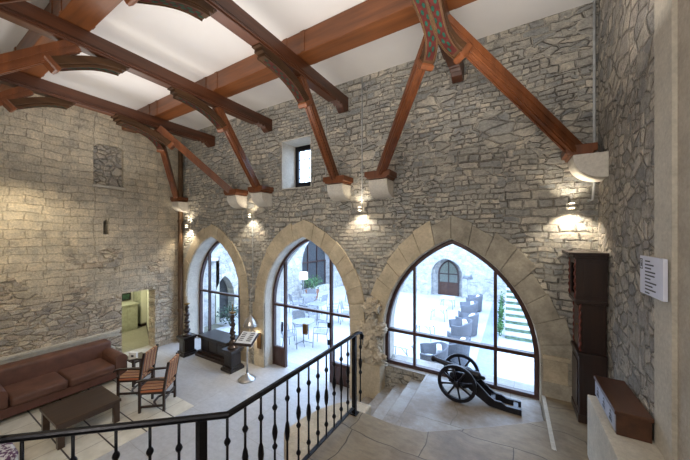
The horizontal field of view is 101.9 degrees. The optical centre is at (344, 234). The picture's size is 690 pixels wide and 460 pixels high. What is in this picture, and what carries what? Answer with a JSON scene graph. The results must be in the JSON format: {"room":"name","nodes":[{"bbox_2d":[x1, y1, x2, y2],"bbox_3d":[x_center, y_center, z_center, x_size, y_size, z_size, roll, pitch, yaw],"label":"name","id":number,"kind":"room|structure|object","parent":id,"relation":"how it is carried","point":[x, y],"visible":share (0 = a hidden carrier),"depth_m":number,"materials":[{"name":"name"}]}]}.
{"room":"historic interior","nodes":[
{"label":"historic interior","id":0,"kind":"room"},
{"bbox_2d":[0,94,181,363],"bbox_3d":[-7.141,0.135,6.964,0.400,7.330,5.850,0,0,31],"label":"wall","id":1,"kind":"structure","parent":0,"point":[63,279],"depth_m":7.11,"materials":[{"name":"stone"}]},
{"bbox_2d":[0,329,119,364],"bbox_3d":[-7.328,2.720,6.173,0.090,0.160,3.900,0,0,31],"label":"trim","id":2,"kind":"structure","parent":1,"relation":"attached to","point":[39,351],"depth_m":6.75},
{"bbox_2d":[93,144,121,186],"bbox_3d":[-6.658,-1.915,7.794,0.180,1.130,0.670,0,0,31],"label":"wall niche","id":3,"kind":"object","parent":1,"relation":"in","point":[107,160],"depth_m":7.75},
{"bbox_2d":[92,184,125,189],"bbox_3d":[-6.460,-1.315,7.681,0.035,0.070,0.740,0,0,31],"label":"trim","id":4,"kind":"structure","parent":1,"relation":"attached to","point":[93,185],"depth_m":7.65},
{"bbox_2d":[147,290,148,331],"bbox_3d":[-6.902,2.300,9.924,0.112,2.400,2.388,0,0,-38],"label":"wall passage partition","id":5,"kind":"structure","parent":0,"point":[147,290],"depth_m":9.81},
{"bbox_2d":[215,262,218,322],"bbox_3d":[-6.242,2.250,11.841,2.750,2.700,0.150,0,0,31],"label":"wall","id":6,"kind":"structure","parent":0,"point":[216,295],"depth_m":11.13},
{"bbox_2d":[219,278,227,318],"bbox_3d":[-5.290,2.575,11.652,0.080,1.850,0.900,0,0,31],"label":"wall","id":7,"kind":"structure","parent":0,"point":[223,299],"depth_m":11.79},
{"bbox_2d":[204,242,342,326],"bbox_3d":[-2.997,1.250,15.088,0.500,4.700,11.150,0,0,31],"label":"wall","id":8,"kind":"structure","parent":0,"point":[225,268],"depth_m":11.85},
{"bbox_2d":[302,241,325,289],"bbox_3d":[-1.969,1.625,16.949,0.080,3.050,2.700,0,0,31],"label":"window","id":9,"kind":"structure","parent":8,"relation":"in","point":[313,261],"depth_m":17.16,"materials":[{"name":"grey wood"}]},
{"bbox_2d":[0,0,596,129],"bbox_3d":[-2.311,-3.430,4.375,11.350,0.200,6.550,0,0,31],"label":"ceiling","id":10,"kind":"structure","parent":0,"point":[189,47],"depth_m":4.77,"materials":[{"name":"paint"}]},
{"bbox_2d":[0,0,122,91],"bbox_3d":[-2.892,-3.148,3.400,10.510,0.353,0.364,0,0,31],"label":"roof beam","id":11,"kind":"structure","parent":10,"relation":"attached to","point":[86,14],"depth_m":3.84,"materials":[{"name":"brown wood"}]},
{"bbox_2d":[121,0,476,132],"bbox_3d":[-1.717,-3.148,5.372,10.510,0.353,0.374,0,0,31],"label":"roof beam","id":12,"kind":"structure","parent":10,"relation":"attached to","point":[368,21],"depth_m":4.42,"materials":[{"name":"brown wood"}]},
{"bbox_2d":[95,286,533,459],"bbox_3d":[1.852,3.648,10.480,18.550,0.304,21.300,0,0,31],"label":"floor","id":13,"kind":"structure","parent":0,"point":[200,382],"depth_m":6.98,"materials":[{"name":"tile"}]},
{"bbox_2d":[0,370,193,459],"bbox_3d":[-5.364,3.496,5.142,3.320,0.008,3.340,0,0,31],"label":"rug","id":14,"kind":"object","parent":13,"relation":"on","point":[94,446],"depth_m":5.16,"materials":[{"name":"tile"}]},
{"bbox_2d":[0,443,17,459],"bbox_3d":[-5.055,3.283,3.921,0.640,0.422,0.540,0,0,31],"label":"footstool","id":15,"kind":"object","parent":14,"relation":"on","point":[8,451],"visible":0.76,"depth_m":3.97,"materials":[{"name":"fabric"}]},
{"bbox_2d":[0,339,127,419],"bbox_3d":[-6.300,3.096,6.189,1.160,0.792,2.120,0,0,31],"label":"sofa","id":16,"kind":"object","parent":14,"relation":"on","point":[33,382],"visible":0.93,"depth_m":6.05,"materials":[{"name":"leather"}]},
{"bbox_2d":[3,372,67,405],"bbox_3d":[-6.361,3.132,5.754,0.820,0.165,0.790,0,0,31],"label":"seat cushion","id":17,"kind":"object","parent":16,"relation":"on","point":[29,389],"depth_m":5.67,"materials":[{"name":"leather"}]},
{"bbox_2d":[58,358,114,385],"bbox_3d":[-5.946,3.132,6.449,0.820,0.165,0.790,0,0,31],"label":"seat cushion","id":18,"kind":"object","parent":16,"relation":"on","point":[91,369],"depth_m":6.35,"materials":[{"name":"leather"}]},
{"bbox_2d":[39,385,120,449],"bbox_3d":[-4.814,3.282,5.117,0.910,0.420,0.880,0,0,31],"label":"coffee table","id":19,"kind":"object","parent":14,"relation":"on","point":[62,414],"visible":0.91,"depth_m":4.99,"materials":[{"name":"brown wood"}]},
{"bbox_2d":[113,344,158,397],"bbox_3d":[-4.621,3.011,6.220,0.634,0.962,0.551,0,0,-5],"label":"armchair","id":20,"kind":"object","parent":14,"relation":"on","point":[148,359],"visible":0.88,"depth_m":6.06,"materials":[{"name":"brown wood"}]},
{"bbox_2d":[134,352,179,413],"bbox_3d":[-3.842,3.011,5.768,0.634,0.962,0.551,0,0,-9],"label":"armchair","id":21,"kind":"object","parent":14,"relation":"on","point":[158,385],"visible":1,"depth_m":5.60,"materials":[{"name":"brown wood"}]},
{"bbox_2d":[122,301,138,331],"bbox_3d":[-8.181,3.015,10.279,0.660,0.970,0.800,0,0,31],"label":"cabinet","id":22,"kind":"object","parent":13,"relation":"on","point":[129,308],"depth_m":10.25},
{"bbox_2d":[122,301,138,306],"bbox_3d":[-8.181,2.555,10.279,0.660,0.050,0.800,0,0,31],"label":"countertop","id":23,"kind":"structure","parent":22,"relation":"on","point":[128,303],"depth_m":10.34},
{"bbox_2d":[126,352,149,374],"bbox_3d":[-5.194,3.275,7.008,0.520,0.450,0.400,0,0,31],"label":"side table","id":24,"kind":"object","parent":13,"relation":"on","point":[140,354],"visible":0.23,"depth_m":6.98,"materials":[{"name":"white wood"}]},
{"bbox_2d":[133,290,146,326],"bbox_3d":[-7.821,2.400,11.176,0.620,2.200,0.850,0,0,31],"label":"tall cabinet","id":25,"kind":"object","parent":13,"relation":"on","point":[140,297],"visible":0.16,"depth_m":10.74,"materials":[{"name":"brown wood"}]},
{"bbox_2d":[176,332,196,357],"bbox_3d":[-4.654,3.225,8.246,0.420,0.550,0.420,0,0,31],"label":"pedestal","id":26,"kind":"object","parent":13,"relation":"on","point":[186,344],"visible":0.89,"depth_m":8.13,"materials":[{"name":"black wood"}]},
{"bbox_2d":[182,303,191,336],"bbox_3d":[-4.654,2.375,8.246,0.260,1.150,0.254,0,0,31],"label":"candlestick","id":27,"kind":"object","parent":26,"relation":"on","point":[186,329],"visible":1,"depth_m":8.20,"materials":[{"name":"brown wood"}]},
{"bbox_2d":[195,329,238,364],"bbox_3d":[-3.609,3.200,8.066,1.380,0.600,0.640,0,0,31],"label":"wooden chest","id":28,"kind":"object","parent":13,"relation":"on","point":[213,341],"visible":0.78,"depth_m":7.92,"materials":[{"name":"brown wood"}]},
{"bbox_2d":[215,302,237,324],"bbox_3d":[-4.490,3.070,10.925,0.878,0.869,1.098,0,0,31],"label":"shrub","id":29,"kind":"object","parent":13,"relation":"on","point":[228,308],"visible":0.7,"depth_m":10.88,"materials":[{"name":"green plant"}]},
{"bbox_2d":[220,346,243,373],"bbox_3d":[-2.938,3.225,7.316,0.420,0.550,0.420,0,0,31],"label":"pedestal","id":30,"kind":"object","parent":13,"relation":"on","point":[232,358],"visible":0.93,"depth_m":7.20,"materials":[{"name":"black wood"}]},
{"bbox_2d":[227,304,237,349],"bbox_3d":[-2.938,2.375,7.316,0.260,1.150,0.254,0,0,31],"label":"candlestick","id":31,"kind":"object","parent":30,"relation":"on","point":[232,332],"visible":0.98,"depth_m":7.27,"materials":[{"name":"brown wood"}]},
{"bbox_2d":[233,331,259,383],"bbox_3d":[-2.376,2.950,6.795,0.480,1.100,0.430,0,0,13],"label":"lectern","id":32,"kind":"object","parent":13,"relation":"on","point":[247,339],"visible":1,"depth_m":6.74,"materials":[{"name":"metal"}]},
{"bbox_2d":[281,324,296,348],"bbox_3d":[-1.825,3.070,8.595,0.548,0.864,0.525,0,0,-39],"label":"cafe chair","id":33,"kind":"object","parent":13,"relation":"on","point":[289,334],"visible":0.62,"depth_m":8.56,"materials":[{"name":"grey metal"}]},
{"bbox_2d":[288,294,302,310],"bbox_3d":[-2.207,3.070,12.546,0.548,0.864,0.525,0,0,-29],"label":"cafe chair","id":34,"kind":"object","parent":13,"relation":"on","point":[290,296],"visible":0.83,"depth_m":12.47,"materials":[{"name":"grey metal"}]},
{"bbox_2d":[292,310,308,340],"bbox_3d":[-1.540,3.070,9.604,0.525,0.864,0.548,0,0,-19],"label":"cafe chair","id":35,"kind":"object","parent":13,"relation":"on","point":[296,314],"visible":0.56,"depth_m":9.77,"materials":[{"name":"grey metal"}]},
{"bbox_2d":[292,318,314,346],"bbox_3d":[-1.329,3.130,9.000,0.720,0.740,0.720,0,0,31],"label":"cafe table","id":36,"kind":"object","parent":13,"relation":"on","point":[299,321],"visible":0.92,"depth_m":8.95,"materials":[{"name":"grey metal"}]},
{"bbox_2d":[299,272,307,304],"bbox_3d":[-2.063,2.675,13.920,0.440,1.650,0.440,0,0,31],"label":"lamp","id":37,"kind":"object","parent":13,"relation":"on","point":[303,276],"visible":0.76,"depth_m":13.80,"materials":[{"name":"white metal"}]},
{"bbox_2d":[299,304,316,324],"bbox_3d":[-1.440,3.070,10.766,0.525,0.864,0.548,0,0,31],"label":"cafe chair","id":38,"kind":"object","parent":13,"relation":"on","point":[307,313],"visible":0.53,"depth_m":10.64,"materials":[{"name":"grey metal"}]},
{"bbox_2d":[304,296,318,317],"bbox_3d":[-1.425,3.070,11.874,0.525,0.864,0.548,0,0,-29],"label":"cafe chair","id":39,"kind":"object","parent":13,"relation":"on","point":[307,299],"visible":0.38,"depth_m":12.01,"materials":[{"name":"grey metal"}]},
{"bbox_2d":[301,275,322,300],"bbox_3d":[-1.739,2.803,15.024,1.330,1.358,1.144,0,0,31],"label":"potted plant","id":40,"kind":"object","parent":13,"relation":"on","point":[308,279],"visible":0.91,"depth_m":14.93,"materials":[{"name":"green plant"}]},
{"bbox_2d":[309,301,325,320],"bbox_3d":[-1.113,3.130,11.316,0.720,0.740,0.720,0,0,31],"label":"cafe table","id":41,"kind":"object","parent":13,"relation":"on","point":[315,303],"visible":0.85,"depth_m":11.28,"materials":[{"name":"grey metal"}]},
{"bbox_2d":[312,322,328,348],"bbox_3d":[-0.701,3.070,8.880,0.548,0.864,0.525,0,0,11],"label":"cafe chair","id":42,"kind":"object","parent":13,"relation":"on","point":[318,331],"visible":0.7,"depth_m":8.76,"materials":[{"name":"grey metal"}]},
{"bbox_2d":[340,301,348,324],"bbox_3d":[0.095,3.070,11.098,0.548,0.864,0.525,0,0,11],"label":"cafe chair","id":43,"kind":"object","parent":13,"relation":"on","point":[341,302],"visible":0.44,"depth_m":11.02,"materials":[{"name":"grey metal"}]},
{"bbox_2d":[394,338,412,355],"bbox_3d":[1.564,3.250,7.799,0.600,0.501,0.600,0,0,31],"label":"table","id":44,"kind":"object","parent":13,"relation":"on","point":[398,342],"visible":0.59,"depth_m":7.74,"materials":[{"name":"grey metal"}]},
{"bbox_2d":[416,319,435,339],"bbox_3d":[2.725,3.250,9.552,0.600,0.501,0.600,0,0,31],"label":"table","id":45,"kind":"object","parent":13,"relation":"on","point":[430,324],"visible":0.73,"depth_m":9.49,"materials":[{"name":"grey metal"}]},
{"bbox_2d":[418,342,448,363],"bbox_3d":[2.189,3.090,7.029,0.775,0.740,0.840,0,0,16],"label":"wicker armchair","id":46,"kind":"object","parent":13,"relation":"on","point":[439,349],"visible":0.52,"depth_m":7.05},
{"bbox_2d":[430,305,447,321],"bbox_3d":[3.911,3.250,11.639,0.600,0.501,0.600,0,0,31],"label":"table","id":47,"kind":"object","parent":13,"relation":"on","point":[438,307],"visible":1,"depth_m":11.54,"materials":[{"name":"grey metal"}]},
{"bbox_2d":[440,296,454,309],"bbox_3d":[4.944,3.250,13.468,0.600,0.501,0.600,0,0,31],"label":"table","id":48,"kind":"object","parent":13,"relation":"on","point":[451,298],"visible":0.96,"depth_m":13.44,"materials":[{"name":"grey metal"}]},
{"bbox_2d":[440,335,470,366],"bbox_3d":[2.987,3.090,7.585,0.775,0.740,0.840,0,0,41],"label":"wicker armchair","id":49,"kind":"object","parent":13,"relation":"on","point":[453,348],"visible":0.52,"depth_m":7.25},
{"bbox_2d":[447,318,471,337],"bbox_3d":[3.735,3.090,9.134,0.775,0.740,0.840,0,0,16],"label":"wicker armchair","id":50,"kind":"object","parent":13,"relation":"on","point":[462,326],"visible":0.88,"depth_m":8.86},
{"bbox_2d":[455,312,478,335],"bbox_3d":[4.327,3.090,9.929,0.775,0.740,0.840,0,0,41],"label":"wicker armchair","id":51,"kind":"object","parent":13,"relation":"on","point":[474,316],"visible":0.52,"depth_m":9.63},
{"bbox_2d":[462,272,472,296],"bbox_3d":[6.313,2.700,14.398,0.520,1.600,0.520,0,0,31],"label":"floor lamp","id":52,"kind":"object","parent":13,"relation":"on","point":[467,275],"visible":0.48,"depth_m":14.25,"materials":[{"name":"grey metal"}]},
{"bbox_2d":[458,301,477,316],"bbox_3d":[5.108,3.090,11.631,0.775,0.740,0.840,0,0,21],"label":"wicker armchair","id":53,"kind":"object","parent":13,"relation":"on","point":[470,306],"visible":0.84,"depth_m":11.36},
{"bbox_2d":[466,294,482,311],"bbox_3d":[5.968,3.090,12.974,0.775,0.740,0.840,0,0,31],"label":"wicker armchair","id":54,"kind":"object","parent":13,"relation":"on","point":[479,297],"visible":0.66,"depth_m":12.67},
{"bbox_2d":[497,318,503,335],"bbox_3d":[5.365,3.182,9.719,0.291,0.645,0.851,0,0,31],"label":"shrub","id":55,"kind":"object","parent":13,"relation":"on","point":[500,328],"visible":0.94,"depth_m":9.61,"materials":[{"name":"green plant"}]},
{"bbox_2d":[497,303,503,324],"bbox_3d":[5.973,3.064,10.763,0.281,0.879,0.886,0,0,31],"label":"shrub","id":56,"kind":"object","parent":13,"relation":"on","point":[500,312],"visible":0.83,"depth_m":10.64,"materials":[{"name":"green plant"}]},
{"bbox_2d":[504,285,532,342],"bbox_3d":[7.666,2.825,10.390,2.970,1.350,3.900,0,0,31],"label":"stone steps","id":57,"kind":"structure","parent":13,"relation":"on","point":[516,325],"depth_m":10.01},
{"bbox_2d":[284,401,370,459],"bbox_3d":[-0.419,3.150,3.980,0.816,0.700,1.986,0,0,31],"label":"floor","id":58,"kind":"structure","parent":0,"point":[365,408],"depth_m":4.07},
{"bbox_2d":[358,360,384,401],"bbox_3d":[0.528,3.025,5.622,0.550,0.950,0.300,0,0,31],"label":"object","id":59,"kind":"structure","parent":0,"point":[372,376],"depth_m":5.52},
{"bbox_2d":[357,298,387,365],"bbox_3d":[0.541,1.945,5.642,0.692,1.370,0.406,0,0,31],"label":"statue","id":60,"kind":"object","parent":59,"relation":"on","point":[371,352],"visible":0.98,"depth_m":5.54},
{"bbox_2d":[369,387,391,415],"bbox_3d":[0.646,3.275,5.145,0.280,0.450,1.000,0,0,31],"label":"step","id":61,"kind":"structure","parent":0,"point":[378,399],"depth_m":5.19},
{"bbox_2d":[372,383,405,419],"bbox_3d":[0.686,3.200,4.667,0.280,0.600,1.780,0,0,31],"label":"step","id":62,"kind":"structure","parent":0,"point":[384,407],"depth_m":4.88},
{"bbox_2d":[182,0,597,388],"bbox_3d":[-0.787,0.135,6.931,11.350,7.330,0.600,0,0,31],"label":"wall","id":63,"kind":"structure","parent":0,"point":[464,150],"depth_m":5.10,"materials":[{"name":"stone"}]},
{"bbox_2d":[0,71,214,147],"bbox_3d":[-5.418,-2.792,6.047,0.220,0.356,5.620,0,0,31],"label":"tie beam","id":64,"kind":"structure","parent":63,"relation":"attached to","point":[39,86],"depth_m":6.01,"materials":[{"name":"brown wood"}]},
{"bbox_2d":[0,1,271,132],"bbox_3d":[-3.382,-2.792,4.833,0.220,0.356,5.620,0,0,31],"label":"tie beam","id":65,"kind":"structure","parent":63,"relation":"attached to","point":[25,14],"depth_m":4.34,"materials":[{"name":"brown wood"}]},
{"bbox_2d":[177,150,182,342],"bbox_3d":[-5.392,0.265,9.175,0.170,6.470,0.170,0,0,31],"label":"downpipe","id":66,"kind":"object","parent":63,"relation":"attached to","point":[180,155],"visible":0.9,"depth_m":9.12,"materials":[{"name":"brown metal"}]},
{"bbox_2d":[171,202,188,212],"bbox_3d":[-5.364,-0.900,9.106,0.380,0.320,0.350,0,0,31],"label":"corbel","id":67,"kind":"object","parent":63,"relation":"attached to","point":[183,207],"visible":0.89,"depth_m":9.02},
{"bbox_2d":[110,116,187,201],"bbox_3d":[-5.152,-1.921,7.854,0.716,1.703,3.011,0,0,-6],"label":"brace","id":68,"kind":"object","parent":67,"relation":"on","point":[160,147],"visible":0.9,"depth_m":7.87,"materials":[{"name":"brown wood"}]},
{"bbox_2d":[187,237,216,338],"bbox_3d":[-3.909,1.770,8.803,2.670,3.460,0.580,0,0,31],"label":"trim reveal","id":69,"kind":"structure","parent":63,"relation":"attached to","point":[196,264],"depth_m":9.35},
{"bbox_2d":[183,224,249,361],"bbox_3d":[-4.052,1.579,8.515,3.380,3.836,0.060,0,0,31],"label":"trim","id":70,"kind":"structure","parent":63,"relation":"attached to","point":[213,231],"depth_m":8.08,"materials":[{"name":"stone"}]},
{"bbox_2d":[199,241,240,334],"bbox_3d":[-3.829,1.779,8.936,2.640,3.442,0.098,0,0,31],"label":"window","id":71,"kind":"structure","parent":63,"relation":"in","point":[208,255],"depth_m":9.34,"materials":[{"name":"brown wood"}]},
{"bbox_2d":[227,195,246,208],"bbox_3d":[-2.967,-0.900,7.677,0.380,0.320,0.350,0,0,31],"label":"corbel","id":72,"kind":"object","parent":63,"relation":"attached to","point":[235,201],"visible":1,"depth_m":7.59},
{"bbox_2d":[113,114,247,195],"bbox_3d":[-4.026,-1.921,7.164,2.924,1.702,0.675,0,0,-26],"label":"brace","id":73,"kind":"object","parent":72,"relation":"on","point":[164,137],"visible":0.96,"depth_m":7.17,"materials":[{"name":"brown wood"}]},
{"bbox_2d":[243,286,257,327],"bbox_3d":[-2.463,1.892,7.313,0.366,1.045,0.365,0,0,-14],"label":"pendant lamp","id":74,"kind":"object","parent":63,"relation":"attached to","point":[250,322],"visible":1,"depth_m":7.22,"materials":[{"name":"metal"}]},
{"bbox_2d":[252,217,252,290],"bbox_3d":[-2.493,0.510,7.575,0.019,2.020,0.022,0,0,31],"label":"conduit pipe","id":75,"kind":"object","parent":63,"relation":"attached to","point":[252,217],"visible":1,"depth_m":7.57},
{"bbox_2d":[251,192,271,206],"bbox_3d":[-2.143,-0.900,7.186,0.380,0.320,0.350,0,0,31],"label":"corbel","id":76,"kind":"object","parent":63,"relation":"attached to","point":[261,199],"visible":1,"depth_m":7.10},
{"bbox_2d":[167,86,273,193],"bbox_3d":[-2.692,-1.918,6.265,0.520,1.696,2.493,0,0,31],"label":"brace","id":77,"kind":"object","parent":76,"relation":"on","point":[216,116],"visible":0.96,"depth_m":6.05,"materials":[{"name":"brown wood"}]},
{"bbox_2d":[204,0,347,113],"bbox_3d":[-1.441,-2.792,3.676,0.220,0.356,5.620,0,0,31],"label":"tie beam","id":78,"kind":"structure","parent":63,"relation":"attached to","point":[229,14],"depth_m":4.11,"materials":[{"name":"brown wood"}]},
{"bbox_2d":[265,237,305,366],"bbox_3d":[-0.851,1.770,6.980,2.610,3.460,0.580,0,0,31],"label":"trim reveal","id":79,"kind":"structure","parent":63,"relation":"attached to","point":[271,279],"depth_m":7.50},
{"bbox_2d":[282,135,310,189],"bbox_3d":[-1.044,-1.750,7.075,0.920,1.220,0.595,0,0,31],"label":"trim","id":80,"kind":"structure","parent":63,"relation":"attached to","point":[288,146],"depth_m":7.19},
{"bbox_2d":[295,144,310,187],"bbox_3d":[-0.920,-1.800,7.284,0.900,1.080,0.070,0,0,31],"label":"window","id":81,"kind":"structure","parent":63,"relation":"in","point":[298,150],"depth_m":7.43,"materials":[{"name":"black metal"}]},
{"bbox_2d":[253,219,365,397],"bbox_3d":[-1.015,1.559,6.705,3.438,3.876,0.062,0,0,31],"label":"trim","id":82,"kind":"structure","parent":63,"relation":"attached to","point":[308,230],"depth_m":6.51,"materials":[{"name":"stone"}]},
{"bbox_2d":[272,239,349,387],"bbox_3d":[-0.858,1.779,6.969,2.580,3.442,0.154,0,0,31],"label":"window","id":83,"kind":"structure","parent":63,"relation":"in","point":[279,353],"depth_m":7.25,"materials":[{"name":"brown wood"}]},
{"bbox_2d":[327,183,350,201],"bbox_3d":[-0.133,-0.900,5.987,0.380,0.320,0.350,0,0,31],"label":"corbel","id":84,"kind":"object","parent":63,"relation":"attached to","point":[336,192],"visible":1,"depth_m":5.89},
{"bbox_2d":[252,43,352,184],"bbox_3d":[-0.681,-1.918,5.067,0.520,1.696,2.493,0,0,31],"label":"brace","id":85,"kind":"object","parent":84,"relation":"on","point":[298,86],"visible":0.97,"depth_m":4.86,"materials":[{"name":"brown wood"}]},
{"bbox_2d":[362,77,362,207],"bbox_3d":[0.359,-1.935,5.875,0.019,2.750,0.022,0,0,31],"label":"conduit pipe","id":86,"kind":"object","parent":63,"relation":"attached to","point":[362,77],"visible":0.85,"depth_m":5.87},
{"bbox_2d":[369,178,393,198],"bbox_3d":[0.709,-0.900,5.486,0.380,0.320,0.350,0,0,31],"label":"corbel","id":87,"kind":"object","parent":63,"relation":"attached to","point":[379,188],"visible":1,"depth_m":5.40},
{"bbox_2d":[364,0,437,180],"bbox_3d":[0.828,-1.921,4.285,0.707,1.702,2.994,0,0,-5],"label":"brace","id":88,"kind":"object","parent":87,"relation":"on","point":[427,52],"visible":0.88,"depth_m":4.10,"materials":[{"name":"brown wood"}]},
{"bbox_2d":[438,0,463,83],"bbox_3d":[0.552,-2.792,2.488,0.220,0.356,5.620,0,0,31],"label":"tie beam","id":89,"kind":"structure","parent":63,"relation":"attached to","point":[457,71],"depth_m":4.58,"materials":[{"name":"brown wood"}]},
{"bbox_2d":[385,240,538,399],"bbox_3d":[1.966,1.339,5.109,2.595,2.522,0.098,0,0,31],"label":"window","id":90,"kind":"structure","parent":63,"relation":"in","point":[534,395],"depth_m":4.88,"materials":[{"name":"brown wood"}]},
{"bbox_2d":[383,239,540,402],"bbox_3d":[2.050,1.330,5.251,2.625,2.540,0.580,0,0,31],"label":"trim reveal","id":91,"kind":"structure","parent":63,"relation":"attached to","point":[396,300],"depth_m":5.64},
{"bbox_2d":[371,215,571,401],"bbox_3d":[1.938,1.111,4.944,3.432,2.931,0.062,0,0,31],"label":"stone arch","id":92,"kind":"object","parent":63,"relation":"attached to","point":[554,337],"depth_m":4.53,"materials":[{"name":"stone"}]},
{"bbox_2d":[542,395,556,450],"bbox_3d":[2.707,2.447,3.736,0.045,0.006,1.290,0,0,31],"label":"trim","id":93,"kind":"structure","parent":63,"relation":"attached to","point":[553,446],"depth_m":3.60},
{"bbox_2d":[542,354,570,385],"bbox_3d":[3.163,2.135,4.192,0.340,0.630,0.060,0,0,31],"label":"stone block","id":94,"kind":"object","parent":63,"relation":"attached to","point":[556,372],"depth_m":4.19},
{"bbox_2d":[566,203,576,209],"bbox_3d":[3.275,-0.420,4.049,0.120,0.100,0.190,0,0,31],"label":"wall lamp","id":95,"kind":"object","parent":63,"relation":"attached to","point":[569,206],"visible":1,"depth_m":4.01,"materials":[{"name":"metal"}]},
{"bbox_2d":[587,0,595,201],"bbox_3d":[3.492,-1.887,3.965,0.095,2.846,0.038,0,0,15],"label":"conduit pipe","id":96,"kind":"object","parent":63,"relation":"attached to","point":[594,1],"visible":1,"depth_m":3.94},
{"bbox_2d":[383,379,420,424],"bbox_3d":[0.927,3.125,4.523,0.280,0.750,1.780,0,0,31],"label":"step","id":97,"kind":"structure","parent":0,"point":[393,415],"depth_m":4.60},
{"bbox_2d":[343,244,505,302],"bbox_3d":[6.253,0.750,16.006,15.450,5.700,0.700,0,0,31],"label":"wall","id":98,"kind":"structure","parent":0,"point":[482,282],"depth_m":15.43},
{"bbox_2d":[301,396,588,459],"bbox_3d":[-0.280,2.975,2.990,5.643,1.050,5.650,0,0,31],"label":"floor","id":99,"kind":"structure","parent":0,"point":[363,436],"depth_m":3.34,"materials":[{"name":"stone"}]},
{"bbox_2d":[0,331,363,459],"bbox_3d":[-1.301,1.902,2.458,4.321,1.096,1.001,0,0,-33],"label":"railing","id":100,"kind":"object","parent":99,"relation":"on","point":[200,420],"visible":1,"depth_m":2.36,"materials":[{"name":"black metal"}]},
{"bbox_2d":[562,250,608,423],"bbox_3d":[3.249,1.337,3.815,0.395,2.225,0.598,0,0,31],"label":"clock","id":101,"kind":"object","parent":99,"relation":"on","point":[588,270],"visible":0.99,"depth_m":3.63,"materials":[{"name":"brown wood"}]},
{"bbox_2d":[569,258,607,305],"bbox_3d":[3.291,0.605,3.812,0.320,0.590,0.510,0,0,31],"label":"hood","id":102,"kind":"object","parent":101,"relation":"attached to","point":[588,277],"depth_m":3.61,"materials":[{"name":"wood"}]},
{"bbox_2d":[587,395,664,459],"bbox_3d":[1.697,2.110,1.119,0.330,0.680,4.460,0,0,31],"label":"wall ledge","id":103,"kind":"object","parent":99,"relation":"on","point":[603,443],"visible":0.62,"depth_m":2.51,"materials":[{"name":"stone"}]},
{"bbox_2d":[594,375,653,443],"bbox_3d":[2.682,1.663,2.732,0.250,0.215,0.740,0,0,31],"label":"chest","id":104,"kind":"object","parent":103,"relation":"on","point":[626,414],"visible":1,"depth_m":2.53,"materials":[{"name":"brown wood"}]},
{"bbox_2d":[433,259,461,295],"bbox_3d":[6.069,2.425,16.430,1.700,2.150,0.120,0,0,31],"label":"door frame","id":105,"kind":"structure","parent":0,"point":[436,269],"depth_m":16.66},
{"bbox_2d":[438,260,458,295],"bbox_3d":[6.029,2.475,16.314,1.150,2.050,0.100,0,0,31],"label":"door","id":106,"kind":"structure","parent":105,"relation":"in","point":[444,288],"depth_m":16.27,"materials":[{"name":"brown wood"}]},
{"bbox_2d":[440,262,456,282],"bbox_3d":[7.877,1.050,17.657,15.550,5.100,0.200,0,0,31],"label":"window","id":107,"kind":"structure","parent":0,"point":[443,277],"depth_m":18.19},
{"bbox_2d":[388,354,543,431],"bbox_3d":[1.630,3.050,4.449,2.525,0.900,2.388,0,0,31],"label":"floor","id":108,"kind":"structure","parent":0,"point":[429,409],"depth_m":4.20,"materials":[{"name":"stone"}]},
{"bbox_2d":[431,353,521,415],"bbox_3d":[2.041,2.313,4.465,1.306,0.573,0.600,0,0,31],"label":"cannon","id":109,"kind":"object","parent":108,"relation":"on","point":[462,377],"visible":1,"depth_m":4.36},
{"bbox_2d":[598,0,689,459],"bbox_3d":[2.264,0.135,1.357,0.400,7.330,5.850,0,0,31],"label":"wall","id":110,"kind":"structure","parent":0,"point":[625,27],"depth_m":2.77,"materials":[{"name":"stone"}]},
{"bbox_2d":[568,151,608,181],"bbox_3d":[3.286,-0.900,3.804,0.350,0.320,0.420,0,0,31],"label":"corbel","id":111,"kind":"object","parent":110,"relation":"attached to","point":[589,167],"visible":1,"depth_m":3.63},
{"bbox_2d":[425,0,597,161],"bbox_3d":[2.051,-1.922,3.568,3.056,1.703,0.733,0,0,-22],"label":"brace","id":112,"kind":"object","parent":111,"relation":"on","point":[454,39],"visible":0.89,"depth_m":3.64,"materials":[{"name":"brown wood"}]},
{"bbox_2d":[654,0,677,459],"bbox_3d":[2.728,0.135,2.146,0.410,7.330,0.300,0,0,31],"label":"wall pier","id":113,"kind":"object","parent":110,"relation":"attached to","point":[665,11],"visible":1,"depth_m":2.19,"materials":[{"name":"paint"}]},
{"bbox_2d":[640,255,667,301],"bbox_3d":[2.578,0.350,2.346,0.029,0.330,0.450,0,0,31],"label":"information sign","id":114,"kind":"object","parent":113,"relation":"attached to","point":[653,270],"visible":1,"depth_m":2.29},
{"bbox_3d":[-8.597,2.250,10.771,0.200,2.700,4.500,0,0,31],"label":"wall","id":115,"kind":"structure","parent":0,"visible":0},
{"bbox_2d":[122,292,130,300],"bbox_3d":[-8.446,2.380,10.798,0.030,0.280,0.320,0,0,31],"label":"picture frame","id":116,"kind":"object","parent":115,"relation":"attached to","point":[125,296],"visible":0.85,"depth_m":10.81,"materials":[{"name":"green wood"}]},
{"bbox_3d":[-3.911,0.135,1.691,11.350,7.330,0.300,0,0,31],"label":"wall","id":117,"kind":"structure","parent":0,"visible":0},
{"bbox_2d":[0,86,75,111],"bbox_3d":[-6.221,-1.991,4.699,0.600,1.562,2.501,0,0,31],"label":"brace","id":118,"kind":"object","parent":117,"relation":"attached to","point":[15,98],"visible":1,"depth_m":5.15,"materials":[{"name":"brown wood"}]},
{"bbox_2d":[0,39,128,75],"bbox_3d":[-4.186,-1.991,3.486,0.600,1.562,2.501,0,0,31],"label":"brace","id":119,"kind":"object","parent":117,"relation":"attached to","point":[61,55],"visible":1,"depth_m":3.81,"materials":[{"name":"brown wood"}]},
{"bbox_2d":[0,0,216,20],"bbox_3d":[-2.244,-1.991,2.328,0.600,1.562,2.501,0,0,31],"label":"brace","id":120,"kind":"object","parent":117,"relation":"attached to","point":[199,9],"visible":1,"depth_m":3.10,"materials":[{"name":"brown wood"}]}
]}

